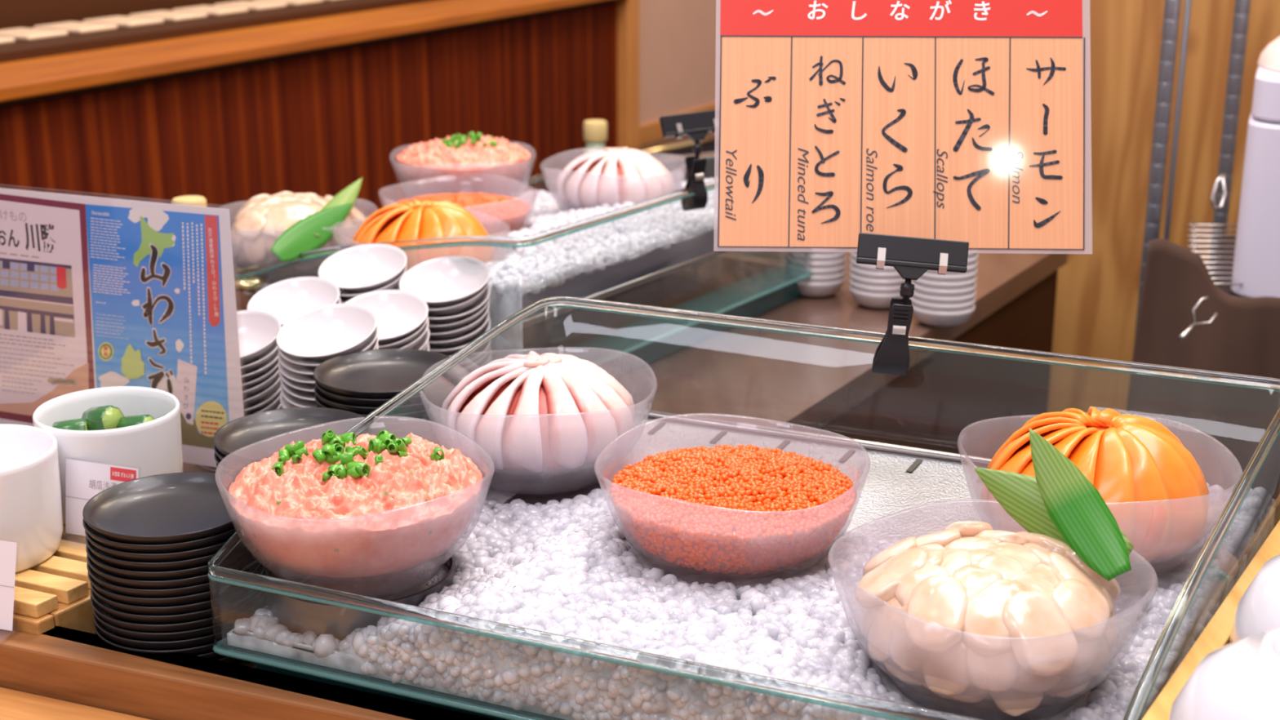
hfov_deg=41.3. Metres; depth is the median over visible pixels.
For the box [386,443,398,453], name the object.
piece
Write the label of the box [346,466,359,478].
piece
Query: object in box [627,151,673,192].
slice
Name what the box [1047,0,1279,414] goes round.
wall
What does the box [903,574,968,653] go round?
scallop
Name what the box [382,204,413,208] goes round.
slice
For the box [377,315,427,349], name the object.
sauce dish
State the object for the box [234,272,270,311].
glass display case
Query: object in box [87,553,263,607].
plate
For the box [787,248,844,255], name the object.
bowl
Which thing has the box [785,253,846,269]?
bowl
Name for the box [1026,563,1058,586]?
scallop
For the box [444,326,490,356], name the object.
sauce dish
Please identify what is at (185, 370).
print
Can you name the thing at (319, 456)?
piece
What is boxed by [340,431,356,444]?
piece
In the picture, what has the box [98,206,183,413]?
print
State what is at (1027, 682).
scallop
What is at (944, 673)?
scallop
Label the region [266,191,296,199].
scallop
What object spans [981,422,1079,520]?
slice
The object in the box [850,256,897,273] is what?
bowl
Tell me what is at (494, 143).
piece
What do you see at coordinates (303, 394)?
sauce dish
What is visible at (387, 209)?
slice
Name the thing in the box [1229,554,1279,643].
bowl
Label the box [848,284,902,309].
bowl
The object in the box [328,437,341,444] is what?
piece
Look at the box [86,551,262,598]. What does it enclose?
plate
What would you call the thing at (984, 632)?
scallop
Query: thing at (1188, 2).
rod
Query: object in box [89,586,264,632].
plate
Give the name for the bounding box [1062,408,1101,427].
slice
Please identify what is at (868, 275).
bowl
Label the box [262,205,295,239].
scallop
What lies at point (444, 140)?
piece
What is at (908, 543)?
scallop
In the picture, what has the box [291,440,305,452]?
piece
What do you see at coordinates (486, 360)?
sauce dish
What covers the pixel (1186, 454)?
slice
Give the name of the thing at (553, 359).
scrap
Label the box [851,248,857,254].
bowl
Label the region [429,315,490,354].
sauce dish
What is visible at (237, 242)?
scallop
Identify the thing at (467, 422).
slice
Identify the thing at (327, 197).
scallop
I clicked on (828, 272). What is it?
bowl
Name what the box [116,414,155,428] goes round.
chunk
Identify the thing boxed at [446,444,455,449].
plate
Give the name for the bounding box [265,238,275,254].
scallop
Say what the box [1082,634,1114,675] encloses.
scallop
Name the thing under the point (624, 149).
scrap
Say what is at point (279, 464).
piece
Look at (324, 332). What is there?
sauce dish
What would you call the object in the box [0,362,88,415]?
print
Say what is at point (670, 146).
countertop
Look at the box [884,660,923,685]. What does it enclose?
scallop
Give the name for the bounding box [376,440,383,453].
piece
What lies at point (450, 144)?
piece
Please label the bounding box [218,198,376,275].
glass bowl
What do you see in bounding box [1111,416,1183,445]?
slice
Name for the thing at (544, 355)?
scrap
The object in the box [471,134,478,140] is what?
piece
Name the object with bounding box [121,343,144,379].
print
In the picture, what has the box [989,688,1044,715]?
scallop
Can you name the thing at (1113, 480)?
slice
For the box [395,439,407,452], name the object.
piece
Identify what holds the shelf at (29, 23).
attached to the partition at (317, 98)
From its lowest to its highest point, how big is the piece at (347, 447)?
0.007 m
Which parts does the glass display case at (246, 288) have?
lid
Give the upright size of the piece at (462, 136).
0.008 m
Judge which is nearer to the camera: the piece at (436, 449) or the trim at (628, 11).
the piece at (436, 449)
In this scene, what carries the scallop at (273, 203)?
on the filling at (286, 270)
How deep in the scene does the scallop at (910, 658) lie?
0.92 m
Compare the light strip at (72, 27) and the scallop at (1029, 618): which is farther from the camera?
the light strip at (72, 27)
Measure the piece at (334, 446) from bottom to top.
0.013 m
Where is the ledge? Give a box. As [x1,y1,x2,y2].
[0,687,151,719]
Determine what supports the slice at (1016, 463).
on the filling
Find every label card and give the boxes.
[0,537,17,633]
[65,457,137,536]
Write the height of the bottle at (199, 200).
0.164 m
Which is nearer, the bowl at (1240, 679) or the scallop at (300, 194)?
the bowl at (1240, 679)
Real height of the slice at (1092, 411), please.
0.074 m
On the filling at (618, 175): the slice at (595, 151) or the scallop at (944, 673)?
the slice at (595, 151)
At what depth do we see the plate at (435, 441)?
1.32 m
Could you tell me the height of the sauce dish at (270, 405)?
0.032 m
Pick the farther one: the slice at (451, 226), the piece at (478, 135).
the piece at (478, 135)
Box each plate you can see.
[82,471,240,544]
[82,518,240,553]
[84,529,226,562]
[85,536,252,572]
[85,542,256,581]
[86,547,259,589]
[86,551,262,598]
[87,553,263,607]
[89,558,265,615]
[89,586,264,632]
[90,569,265,624]
[92,586,266,641]
[93,594,266,649]
[93,602,266,655]
[95,632,240,659]
[213,407,373,465]
[213,433,373,471]
[213,452,240,476]
[216,462,229,475]
[217,648,252,662]
[263,554,271,563]
[293,577,304,582]
[313,348,459,399]
[314,381,459,414]
[314,394,442,422]
[315,370,461,407]
[315,402,440,431]
[373,421,442,437]
[397,426,445,439]
[427,432,449,444]
[438,437,452,448]
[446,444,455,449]
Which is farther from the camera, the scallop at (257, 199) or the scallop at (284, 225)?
the scallop at (257, 199)
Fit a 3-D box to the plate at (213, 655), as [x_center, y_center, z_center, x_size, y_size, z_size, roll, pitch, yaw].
[-0.311,0.184,1.158,0.114,0.015,0.114,3,17,11]
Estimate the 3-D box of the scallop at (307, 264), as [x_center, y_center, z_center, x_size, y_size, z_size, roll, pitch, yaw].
[-0.355,-0.110,1.797,0.040,0.028,0.022,-5,18,-16]
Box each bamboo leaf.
[270,202,352,262]
[313,177,362,236]
[973,467,1133,554]
[1029,427,1131,581]
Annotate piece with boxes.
[271,461,283,475]
[274,467,284,476]
[278,448,290,460]
[278,454,287,464]
[284,444,295,457]
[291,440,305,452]
[291,454,302,463]
[294,446,308,459]
[311,448,326,463]
[320,429,333,445]
[320,444,333,457]
[321,431,334,439]
[321,471,331,481]
[324,443,342,455]
[325,450,341,464]
[326,466,337,479]
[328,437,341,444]
[328,463,345,470]
[329,471,339,479]
[333,434,342,444]
[334,444,344,453]
[334,464,347,479]
[339,452,353,464]
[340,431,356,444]
[340,440,345,447]
[345,445,354,452]
[346,448,356,455]
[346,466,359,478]
[347,461,369,477]
[353,447,368,457]
[368,438,382,452]
[374,454,382,465]
[374,456,383,464]
[376,429,390,438]
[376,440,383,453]
[378,433,395,442]
[379,442,387,449]
[383,438,395,448]
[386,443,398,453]
[388,439,398,449]
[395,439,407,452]
[397,449,408,457]
[400,436,412,445]
[429,452,441,461]
[432,446,444,460]
[441,138,448,143]
[447,142,453,147]
[451,135,457,142]
[453,142,461,149]
[454,133,461,140]
[459,137,466,145]
[460,135,466,141]
[467,131,475,137]
[470,139,475,144]
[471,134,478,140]
[475,132,482,139]
[491,140,497,146]
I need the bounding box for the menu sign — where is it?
[713,0,1084,250]
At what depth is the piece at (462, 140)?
2.05 m
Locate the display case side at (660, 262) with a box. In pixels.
[489,227,739,328]
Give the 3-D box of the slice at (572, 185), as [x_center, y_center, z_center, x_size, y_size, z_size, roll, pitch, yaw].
[-0.059,-0.215,2.038,0.068,0.065,0.027,-13,22,-37]
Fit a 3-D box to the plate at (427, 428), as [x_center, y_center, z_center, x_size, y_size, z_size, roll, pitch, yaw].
[-0.200,0.044,1.354,0.119,0.015,0.119,14,22,38]
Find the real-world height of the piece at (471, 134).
0.008 m
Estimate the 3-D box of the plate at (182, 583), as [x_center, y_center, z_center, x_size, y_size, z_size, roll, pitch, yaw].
[-0.311,0.131,1.141,0.114,0.015,0.114,3,17,8]
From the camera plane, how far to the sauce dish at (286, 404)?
1.42 m
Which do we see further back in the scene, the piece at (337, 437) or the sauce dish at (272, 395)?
the sauce dish at (272, 395)
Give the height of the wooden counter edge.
0.055 m
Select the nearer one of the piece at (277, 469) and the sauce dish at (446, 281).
the piece at (277, 469)
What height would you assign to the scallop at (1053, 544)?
0.027 m
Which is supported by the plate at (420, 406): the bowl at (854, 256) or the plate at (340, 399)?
the plate at (340, 399)
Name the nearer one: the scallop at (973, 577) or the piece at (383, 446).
the scallop at (973, 577)
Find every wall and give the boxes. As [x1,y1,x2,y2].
[639,0,720,126]
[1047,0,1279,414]
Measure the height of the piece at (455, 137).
0.010 m
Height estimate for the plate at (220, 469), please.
0.015 m
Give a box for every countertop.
[57,247,1235,668]
[639,131,719,184]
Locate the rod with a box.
[1163,0,1191,240]
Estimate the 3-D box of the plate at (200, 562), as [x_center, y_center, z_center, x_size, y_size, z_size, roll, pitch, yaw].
[-0.311,0.119,1.138,0.114,0.015,0.114,6,18,18]
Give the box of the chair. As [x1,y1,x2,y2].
[1125,238,1279,561]
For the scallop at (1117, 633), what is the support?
in the glass bowl at (841, 574)
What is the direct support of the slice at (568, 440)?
on the filling at (548, 463)
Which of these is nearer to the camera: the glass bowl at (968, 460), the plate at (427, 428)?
the glass bowl at (968, 460)
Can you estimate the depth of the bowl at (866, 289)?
1.98 m
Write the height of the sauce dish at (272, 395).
0.032 m
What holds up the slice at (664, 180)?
on the filling at (618, 175)
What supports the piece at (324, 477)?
on the minced tuna at (393, 520)
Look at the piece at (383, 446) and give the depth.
1.11 m
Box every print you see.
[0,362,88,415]
[47,377,78,386]
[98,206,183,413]
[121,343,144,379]
[133,215,174,266]
[175,359,197,425]
[180,412,213,448]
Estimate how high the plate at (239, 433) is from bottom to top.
0.015 m
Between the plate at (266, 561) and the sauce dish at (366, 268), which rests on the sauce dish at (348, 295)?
the sauce dish at (366, 268)
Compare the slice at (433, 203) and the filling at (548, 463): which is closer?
the filling at (548, 463)
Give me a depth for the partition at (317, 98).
2.99 m
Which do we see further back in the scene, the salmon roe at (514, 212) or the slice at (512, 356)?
the salmon roe at (514, 212)
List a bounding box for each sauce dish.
[199,464,216,471]
[236,310,280,364]
[240,341,277,373]
[240,349,278,381]
[241,359,278,389]
[242,365,279,398]
[243,373,279,406]
[243,380,280,414]
[244,390,280,416]
[246,276,339,327]
[269,399,281,410]
[275,303,377,360]
[277,323,378,368]
[277,335,378,376]
[277,344,378,385]
[278,368,315,393]
[279,392,300,408]
[280,377,315,401]
[280,384,315,407]
[318,243,407,292]
[336,296,341,303]
[338,263,406,299]
[339,271,406,303]
[344,289,428,343]
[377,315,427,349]
[399,256,489,306]
[399,280,488,314]
[400,318,428,348]
[411,327,429,350]
[424,342,429,351]
[427,284,490,322]
[427,295,489,330]
[428,308,489,346]
[429,302,488,337]
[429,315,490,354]
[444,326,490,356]
[458,338,491,368]
[459,343,490,375]
[459,346,491,382]
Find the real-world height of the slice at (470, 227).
0.074 m
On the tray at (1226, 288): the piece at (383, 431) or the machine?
the machine
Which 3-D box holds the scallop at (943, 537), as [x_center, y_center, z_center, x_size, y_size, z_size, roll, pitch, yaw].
[0.168,0.109,0.993,0.038,0.025,0.033,10,20,29]
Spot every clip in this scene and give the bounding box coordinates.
[658,109,719,210]
[856,232,968,375]
[1177,296,1217,340]
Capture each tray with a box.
[232,408,1229,719]
[1142,520,1279,719]
[1210,234,1241,297]
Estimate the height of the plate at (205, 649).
0.015 m
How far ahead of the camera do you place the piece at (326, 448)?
1.09 m
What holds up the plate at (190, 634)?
on the plate at (198, 642)
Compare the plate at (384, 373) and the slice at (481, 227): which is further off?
the slice at (481, 227)
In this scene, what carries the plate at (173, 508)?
on the plate at (218, 539)
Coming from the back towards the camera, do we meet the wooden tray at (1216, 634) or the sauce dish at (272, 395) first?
the sauce dish at (272, 395)
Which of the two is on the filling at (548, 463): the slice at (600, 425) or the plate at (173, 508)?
the slice at (600, 425)
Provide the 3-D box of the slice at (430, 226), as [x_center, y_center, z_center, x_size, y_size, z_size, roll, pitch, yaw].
[-0.217,-0.109,1.691,0.042,0.074,0.065,-6,18,-18]
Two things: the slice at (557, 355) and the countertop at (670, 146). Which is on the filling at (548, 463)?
the slice at (557, 355)
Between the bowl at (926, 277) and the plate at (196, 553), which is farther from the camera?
the bowl at (926, 277)
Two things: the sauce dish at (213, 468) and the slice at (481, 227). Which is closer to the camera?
the sauce dish at (213, 468)
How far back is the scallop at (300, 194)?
1.87 m
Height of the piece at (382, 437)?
0.009 m
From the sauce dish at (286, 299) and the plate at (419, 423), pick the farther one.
the sauce dish at (286, 299)
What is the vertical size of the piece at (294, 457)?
0.008 m
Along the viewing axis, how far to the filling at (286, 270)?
1.80 m
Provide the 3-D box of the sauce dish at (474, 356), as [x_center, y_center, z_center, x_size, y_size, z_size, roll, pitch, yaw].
[-0.180,-0.013,1.581,0.083,0.032,0.083,-14,22,-39]
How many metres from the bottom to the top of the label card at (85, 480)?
0.057 m
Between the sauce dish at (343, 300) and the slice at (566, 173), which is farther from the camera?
the slice at (566, 173)
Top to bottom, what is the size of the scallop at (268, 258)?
0.026 m
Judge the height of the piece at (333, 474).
0.006 m
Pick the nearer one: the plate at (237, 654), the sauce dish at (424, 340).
the plate at (237, 654)
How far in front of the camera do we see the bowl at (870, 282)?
1.97 m
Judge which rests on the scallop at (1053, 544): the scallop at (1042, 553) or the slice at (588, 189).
the scallop at (1042, 553)
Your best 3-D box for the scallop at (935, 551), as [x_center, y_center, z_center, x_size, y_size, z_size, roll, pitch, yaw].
[0.160,0.116,0.968,0.032,0.021,0.045,1,17,4]
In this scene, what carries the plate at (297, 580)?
on the plate
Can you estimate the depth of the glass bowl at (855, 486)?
1.10 m
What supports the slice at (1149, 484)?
on the slice at (1189, 512)
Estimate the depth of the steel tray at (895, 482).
1.23 m
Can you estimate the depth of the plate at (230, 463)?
1.20 m
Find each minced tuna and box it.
[228,432,482,577]
[396,135,530,195]
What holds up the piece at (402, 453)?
on the minced tuna at (393, 520)
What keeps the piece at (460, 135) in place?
on the minced tuna at (420, 161)
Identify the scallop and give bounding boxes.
[231,221,244,249]
[234,202,256,221]
[235,204,268,222]
[235,209,265,240]
[235,248,247,266]
[237,194,271,213]
[243,234,266,263]
[249,255,278,268]
[256,196,280,204]
[262,202,279,205]
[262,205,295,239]
[263,204,282,217]
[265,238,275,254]
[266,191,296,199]
[275,199,293,203]
[275,212,310,238]
[278,200,303,206]
[280,196,311,200]
[287,258,321,270]
[289,204,316,214]
[294,192,317,196]
[296,198,311,202]
[302,202,322,209]
[304,195,324,199]
[306,239,330,263]
[311,197,328,206]
[313,208,339,237]
[320,204,351,221]
[324,195,333,200]
[330,219,355,246]
[348,205,366,226]
[349,220,359,233]
[854,546,928,608]
[860,604,881,637]
[862,536,917,576]
[867,596,902,662]
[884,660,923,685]
[888,604,929,673]
[894,563,951,606]
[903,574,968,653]
[916,528,962,546]
[916,543,946,565]
[921,638,970,695]
[921,672,989,702]
[939,549,972,575]
[943,536,1000,548]
[944,520,993,537]
[946,547,995,565]
[951,564,1003,596]
[961,578,1031,656]
[964,645,1018,691]
[973,529,1028,545]
[976,554,1023,578]
[985,542,1003,549]
[987,542,1040,573]
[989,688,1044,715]
[1001,591,1079,676]
[1006,572,1054,596]
[1011,664,1063,693]
[1015,531,1071,554]
[1022,542,1052,565]
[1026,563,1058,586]
[1044,673,1091,697]
[1048,551,1113,613]
[1052,578,1110,642]
[1057,639,1098,676]
[1065,548,1120,600]
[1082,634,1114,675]
[1102,592,1118,649]
[1116,627,1119,638]
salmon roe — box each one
[391,192,529,236]
[609,444,857,573]
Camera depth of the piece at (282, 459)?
1.10 m
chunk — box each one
[52,417,88,431]
[81,404,124,431]
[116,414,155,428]
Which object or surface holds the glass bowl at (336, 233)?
on the crushed ice at (521, 271)
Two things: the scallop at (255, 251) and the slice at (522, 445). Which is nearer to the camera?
the slice at (522, 445)
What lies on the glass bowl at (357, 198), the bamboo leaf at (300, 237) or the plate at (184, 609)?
the bamboo leaf at (300, 237)
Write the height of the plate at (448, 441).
0.015 m
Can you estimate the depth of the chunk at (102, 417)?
1.27 m
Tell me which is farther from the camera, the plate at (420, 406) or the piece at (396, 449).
the plate at (420, 406)
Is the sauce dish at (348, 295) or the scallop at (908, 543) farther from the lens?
the sauce dish at (348, 295)
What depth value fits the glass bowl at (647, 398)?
1.23 m
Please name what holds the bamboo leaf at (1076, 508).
on the scallop at (1063, 567)
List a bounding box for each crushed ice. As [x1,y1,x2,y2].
[226,460,1274,719]
[242,177,786,361]
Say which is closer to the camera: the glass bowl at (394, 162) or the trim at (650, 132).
the glass bowl at (394, 162)
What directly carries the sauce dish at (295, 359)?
on the sauce dish
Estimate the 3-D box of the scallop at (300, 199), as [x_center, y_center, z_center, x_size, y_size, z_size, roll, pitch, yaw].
[-0.357,-0.168,1.852,0.043,0.018,0.034,-3,17,-10]
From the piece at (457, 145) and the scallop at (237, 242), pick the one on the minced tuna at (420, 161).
the piece at (457, 145)
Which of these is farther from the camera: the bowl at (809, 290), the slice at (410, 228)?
the bowl at (809, 290)
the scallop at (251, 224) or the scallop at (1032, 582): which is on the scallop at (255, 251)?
the scallop at (251, 224)
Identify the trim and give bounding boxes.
[613,0,639,150]
[639,102,719,149]
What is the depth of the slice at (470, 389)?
1.23 m
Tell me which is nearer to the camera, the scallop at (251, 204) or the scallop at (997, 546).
the scallop at (997, 546)
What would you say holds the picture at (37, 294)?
on the menu poster at (95, 292)
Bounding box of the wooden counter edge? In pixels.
[0,626,495,719]
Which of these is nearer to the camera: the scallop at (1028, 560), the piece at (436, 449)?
the scallop at (1028, 560)
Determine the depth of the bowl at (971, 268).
1.89 m
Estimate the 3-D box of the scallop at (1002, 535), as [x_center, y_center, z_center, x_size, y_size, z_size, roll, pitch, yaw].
[0.210,0.107,0.993,0.029,0.023,0.038,-13,21,-36]
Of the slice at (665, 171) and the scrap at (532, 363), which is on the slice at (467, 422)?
the scrap at (532, 363)
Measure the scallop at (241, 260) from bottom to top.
0.036 m
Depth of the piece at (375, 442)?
1.12 m
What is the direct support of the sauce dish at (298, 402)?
on the sauce dish at (286, 404)
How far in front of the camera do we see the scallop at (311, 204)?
1.82 m
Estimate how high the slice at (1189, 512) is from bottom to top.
0.075 m
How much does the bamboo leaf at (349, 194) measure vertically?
0.038 m
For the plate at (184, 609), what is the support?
on the plate at (193, 616)
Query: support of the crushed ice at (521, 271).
in the display case side at (660, 262)
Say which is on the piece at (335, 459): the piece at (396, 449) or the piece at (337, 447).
the piece at (337, 447)
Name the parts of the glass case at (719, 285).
panel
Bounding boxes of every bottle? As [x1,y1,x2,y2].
[171,195,206,207]
[583,120,607,153]
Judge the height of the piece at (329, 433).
0.008 m
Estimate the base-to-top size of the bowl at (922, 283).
0.022 m
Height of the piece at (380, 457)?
0.007 m
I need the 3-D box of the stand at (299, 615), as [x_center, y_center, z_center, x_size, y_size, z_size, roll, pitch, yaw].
[-0.184,0.147,1.125,0.124,0.024,0.124,0,17,0]
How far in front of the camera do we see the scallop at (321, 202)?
1.83 m
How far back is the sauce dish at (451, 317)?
1.56 m
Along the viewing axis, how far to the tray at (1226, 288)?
2.06 m
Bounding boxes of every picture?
[0,257,73,334]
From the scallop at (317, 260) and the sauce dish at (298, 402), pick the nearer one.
the sauce dish at (298, 402)
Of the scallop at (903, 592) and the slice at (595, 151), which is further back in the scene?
the slice at (595, 151)
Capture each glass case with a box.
[206,296,1279,719]
[232,151,812,378]
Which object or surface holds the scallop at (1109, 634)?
in the glass bowl at (841, 574)
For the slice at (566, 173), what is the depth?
2.04 m
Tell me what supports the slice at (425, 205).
in the glass bowl at (336, 233)
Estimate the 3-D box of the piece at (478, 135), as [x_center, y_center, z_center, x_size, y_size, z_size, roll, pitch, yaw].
[-0.196,-0.273,2.068,0.008,0.009,0.007,-5,18,-17]
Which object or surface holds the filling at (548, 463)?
in the glass bowl at (647, 398)
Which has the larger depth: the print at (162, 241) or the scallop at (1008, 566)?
the print at (162, 241)
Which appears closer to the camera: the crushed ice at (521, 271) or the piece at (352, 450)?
the piece at (352, 450)
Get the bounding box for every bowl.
[214,415,494,597]
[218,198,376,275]
[331,208,510,257]
[377,173,537,227]
[389,141,536,199]
[418,346,657,494]
[539,147,686,210]
[594,413,870,573]
[784,266,846,283]
[785,248,847,262]
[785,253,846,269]
[785,259,846,275]
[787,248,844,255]
[797,275,845,297]
[827,499,1158,719]
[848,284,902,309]
[849,262,902,279]
[849,270,905,287]
[849,277,900,294]
[850,248,873,265]
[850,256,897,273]
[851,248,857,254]
[910,296,975,312]
[911,280,976,297]
[911,303,975,328]
[912,275,977,290]
[912,289,976,305]
[919,267,977,283]
[924,260,977,275]
[957,412,1243,570]
[966,253,978,266]
[967,249,977,259]
[1168,626,1279,719]
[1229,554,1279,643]
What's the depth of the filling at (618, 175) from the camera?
2.03 m
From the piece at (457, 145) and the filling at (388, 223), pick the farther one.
the piece at (457, 145)
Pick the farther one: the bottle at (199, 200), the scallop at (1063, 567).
the bottle at (199, 200)
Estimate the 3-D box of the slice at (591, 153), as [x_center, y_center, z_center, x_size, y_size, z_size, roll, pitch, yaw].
[-0.067,-0.224,2.070,0.068,0.064,0.024,4,18,14]
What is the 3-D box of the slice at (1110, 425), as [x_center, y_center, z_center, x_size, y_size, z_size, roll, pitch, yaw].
[0.336,0.072,1.116,0.063,0.073,0.041,-8,19,-24]
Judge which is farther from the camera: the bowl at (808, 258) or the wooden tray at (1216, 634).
the bowl at (808, 258)
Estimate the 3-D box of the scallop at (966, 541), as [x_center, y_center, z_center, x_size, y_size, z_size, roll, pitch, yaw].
[0.188,0.110,0.984,0.044,0.021,0.036,14,22,39]
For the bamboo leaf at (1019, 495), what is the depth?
0.99 m
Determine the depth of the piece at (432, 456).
1.12 m
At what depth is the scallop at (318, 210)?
1.80 m
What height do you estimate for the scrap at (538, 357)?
0.007 m
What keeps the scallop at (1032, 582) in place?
on the filling
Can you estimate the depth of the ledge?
1.09 m
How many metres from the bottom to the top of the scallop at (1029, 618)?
0.034 m
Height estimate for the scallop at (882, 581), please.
0.031 m
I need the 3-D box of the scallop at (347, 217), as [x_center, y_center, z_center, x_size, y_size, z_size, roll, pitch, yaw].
[-0.326,-0.156,1.824,0.029,0.024,0.044,5,18,15]
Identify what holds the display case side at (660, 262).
in the glass case at (719, 285)
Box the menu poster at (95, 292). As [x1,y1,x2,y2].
[0,183,244,467]
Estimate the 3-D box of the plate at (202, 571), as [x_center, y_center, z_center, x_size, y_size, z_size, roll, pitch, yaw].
[-0.311,0.125,1.139,0.114,0.015,0.114,-1,17,-2]
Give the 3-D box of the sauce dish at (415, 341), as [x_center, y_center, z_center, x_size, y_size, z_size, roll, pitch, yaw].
[-0.228,-0.022,1.500,0.083,0.032,0.083,-3,17,-11]
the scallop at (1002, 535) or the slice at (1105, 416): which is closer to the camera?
the scallop at (1002, 535)
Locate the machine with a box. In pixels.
[1231,35,1279,297]
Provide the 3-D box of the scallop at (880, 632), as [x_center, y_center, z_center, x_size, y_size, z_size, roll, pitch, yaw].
[0.138,0.148,0.940,0.020,0.037,0.032,-6,18,-19]
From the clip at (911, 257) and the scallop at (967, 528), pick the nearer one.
the scallop at (967, 528)
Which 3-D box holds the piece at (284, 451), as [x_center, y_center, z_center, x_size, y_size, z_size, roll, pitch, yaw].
[-0.232,0.064,1.109,0.007,0.010,0.011,-6,18,-19]
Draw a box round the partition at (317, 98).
[0,0,617,248]
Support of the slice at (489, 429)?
on the filling at (548, 463)
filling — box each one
[251,245,332,275]
[376,215,408,235]
[456,377,590,471]
[564,159,622,209]
[1025,426,1106,446]
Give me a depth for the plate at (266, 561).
1.20 m
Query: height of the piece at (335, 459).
0.010 m
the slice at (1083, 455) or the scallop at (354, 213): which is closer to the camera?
the slice at (1083, 455)
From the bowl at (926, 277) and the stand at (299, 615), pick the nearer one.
the stand at (299, 615)
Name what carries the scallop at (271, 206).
on the filling at (286, 270)
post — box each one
[1133,0,1181,351]
[1207,0,1250,275]
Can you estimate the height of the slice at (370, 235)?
0.074 m
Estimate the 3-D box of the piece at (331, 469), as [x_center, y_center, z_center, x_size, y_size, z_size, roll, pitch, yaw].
[-0.194,0.071,1.080,0.007,0.008,0.008,4,18,13]
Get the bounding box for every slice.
[351,204,407,244]
[355,207,406,244]
[358,207,413,244]
[373,208,415,243]
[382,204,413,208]
[395,206,424,271]
[396,201,417,208]
[413,198,422,207]
[417,207,449,264]
[421,200,431,208]
[422,200,436,208]
[427,200,490,259]
[430,204,489,262]
[431,206,475,258]
[432,204,494,258]
[440,360,525,435]
[446,360,534,453]
[456,365,532,462]
[475,367,534,469]
[486,358,525,364]
[503,354,532,359]
[503,364,545,472]
[528,351,538,355]
[541,362,587,468]
[546,354,578,358]
[551,363,617,462]
[555,151,602,193]
[557,151,607,206]
[557,362,634,453]
[559,356,606,372]
[560,357,635,420]
[565,151,612,209]
[578,154,611,208]
[583,151,605,155]
[596,151,619,208]
[616,151,645,204]
[623,151,662,200]
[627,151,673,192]
[628,148,653,157]
[628,151,671,195]
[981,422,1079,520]
[986,417,1086,469]
[986,425,1086,531]
[990,426,1098,533]
[1022,411,1091,427]
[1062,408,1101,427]
[1067,429,1104,485]
[1086,406,1107,428]
[1093,427,1136,544]
[1095,408,1122,425]
[1105,413,1136,428]
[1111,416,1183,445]
[1114,421,1208,513]
[1115,422,1208,558]
[1115,426,1173,564]
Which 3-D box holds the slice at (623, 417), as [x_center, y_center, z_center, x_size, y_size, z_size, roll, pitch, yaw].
[-0.040,0.035,1.240,0.068,0.065,0.024,8,19,24]
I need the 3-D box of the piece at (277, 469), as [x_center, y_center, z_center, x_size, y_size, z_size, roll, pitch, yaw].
[-0.230,0.071,1.085,0.006,0.009,0.009,-13,21,-35]
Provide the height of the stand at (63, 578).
0.044 m
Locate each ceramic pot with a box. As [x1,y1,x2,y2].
[0,424,62,573]
[32,386,182,524]
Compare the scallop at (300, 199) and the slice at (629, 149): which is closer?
the scallop at (300, 199)
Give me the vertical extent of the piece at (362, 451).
0.009 m
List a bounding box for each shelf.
[0,0,346,46]
[1187,219,1243,284]
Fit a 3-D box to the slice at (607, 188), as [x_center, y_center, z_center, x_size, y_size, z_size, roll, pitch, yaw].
[-0.035,-0.212,2.026,0.028,0.066,0.066,2,17,7]
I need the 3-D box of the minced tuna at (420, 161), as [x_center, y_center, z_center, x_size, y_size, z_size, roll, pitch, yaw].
[-0.215,-0.239,2.077,0.163,0.068,0.163,9,19,28]
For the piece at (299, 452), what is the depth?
1.10 m
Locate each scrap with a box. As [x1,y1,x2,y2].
[523,360,539,367]
[524,353,540,357]
[526,355,542,360]
[537,357,550,365]
[539,354,549,357]
[547,355,562,363]
[613,148,622,154]
[619,146,628,151]
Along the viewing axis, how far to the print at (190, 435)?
1.41 m
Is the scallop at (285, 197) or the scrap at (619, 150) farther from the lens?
the scrap at (619, 150)
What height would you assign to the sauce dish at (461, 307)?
0.032 m
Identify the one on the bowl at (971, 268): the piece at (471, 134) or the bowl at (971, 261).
the bowl at (971, 261)
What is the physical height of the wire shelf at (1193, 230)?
0.007 m
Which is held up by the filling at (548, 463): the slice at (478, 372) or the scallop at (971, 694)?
the slice at (478, 372)
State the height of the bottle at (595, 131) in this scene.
0.240 m
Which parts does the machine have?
lid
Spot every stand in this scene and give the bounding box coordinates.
[12,524,95,634]
[265,547,456,640]
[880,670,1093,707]
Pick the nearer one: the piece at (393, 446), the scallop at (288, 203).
the piece at (393, 446)
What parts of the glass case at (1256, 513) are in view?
panel, panel, panel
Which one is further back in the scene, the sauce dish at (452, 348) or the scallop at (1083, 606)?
the sauce dish at (452, 348)
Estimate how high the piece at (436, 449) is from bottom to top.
0.009 m
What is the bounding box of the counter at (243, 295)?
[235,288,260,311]
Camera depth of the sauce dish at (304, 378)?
1.41 m
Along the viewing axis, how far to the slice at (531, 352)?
1.27 m
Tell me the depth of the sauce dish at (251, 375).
1.46 m
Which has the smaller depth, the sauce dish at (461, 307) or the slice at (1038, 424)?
the slice at (1038, 424)
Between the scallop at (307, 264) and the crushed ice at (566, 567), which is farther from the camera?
the scallop at (307, 264)
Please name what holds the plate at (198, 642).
on the plate at (205, 649)
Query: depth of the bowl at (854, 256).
1.99 m
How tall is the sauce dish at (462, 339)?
0.032 m
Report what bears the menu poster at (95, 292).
on the countertop at (830, 384)
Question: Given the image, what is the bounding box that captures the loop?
[1209,173,1227,209]
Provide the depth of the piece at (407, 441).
1.13 m
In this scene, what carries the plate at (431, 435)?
on the plate at (435, 441)

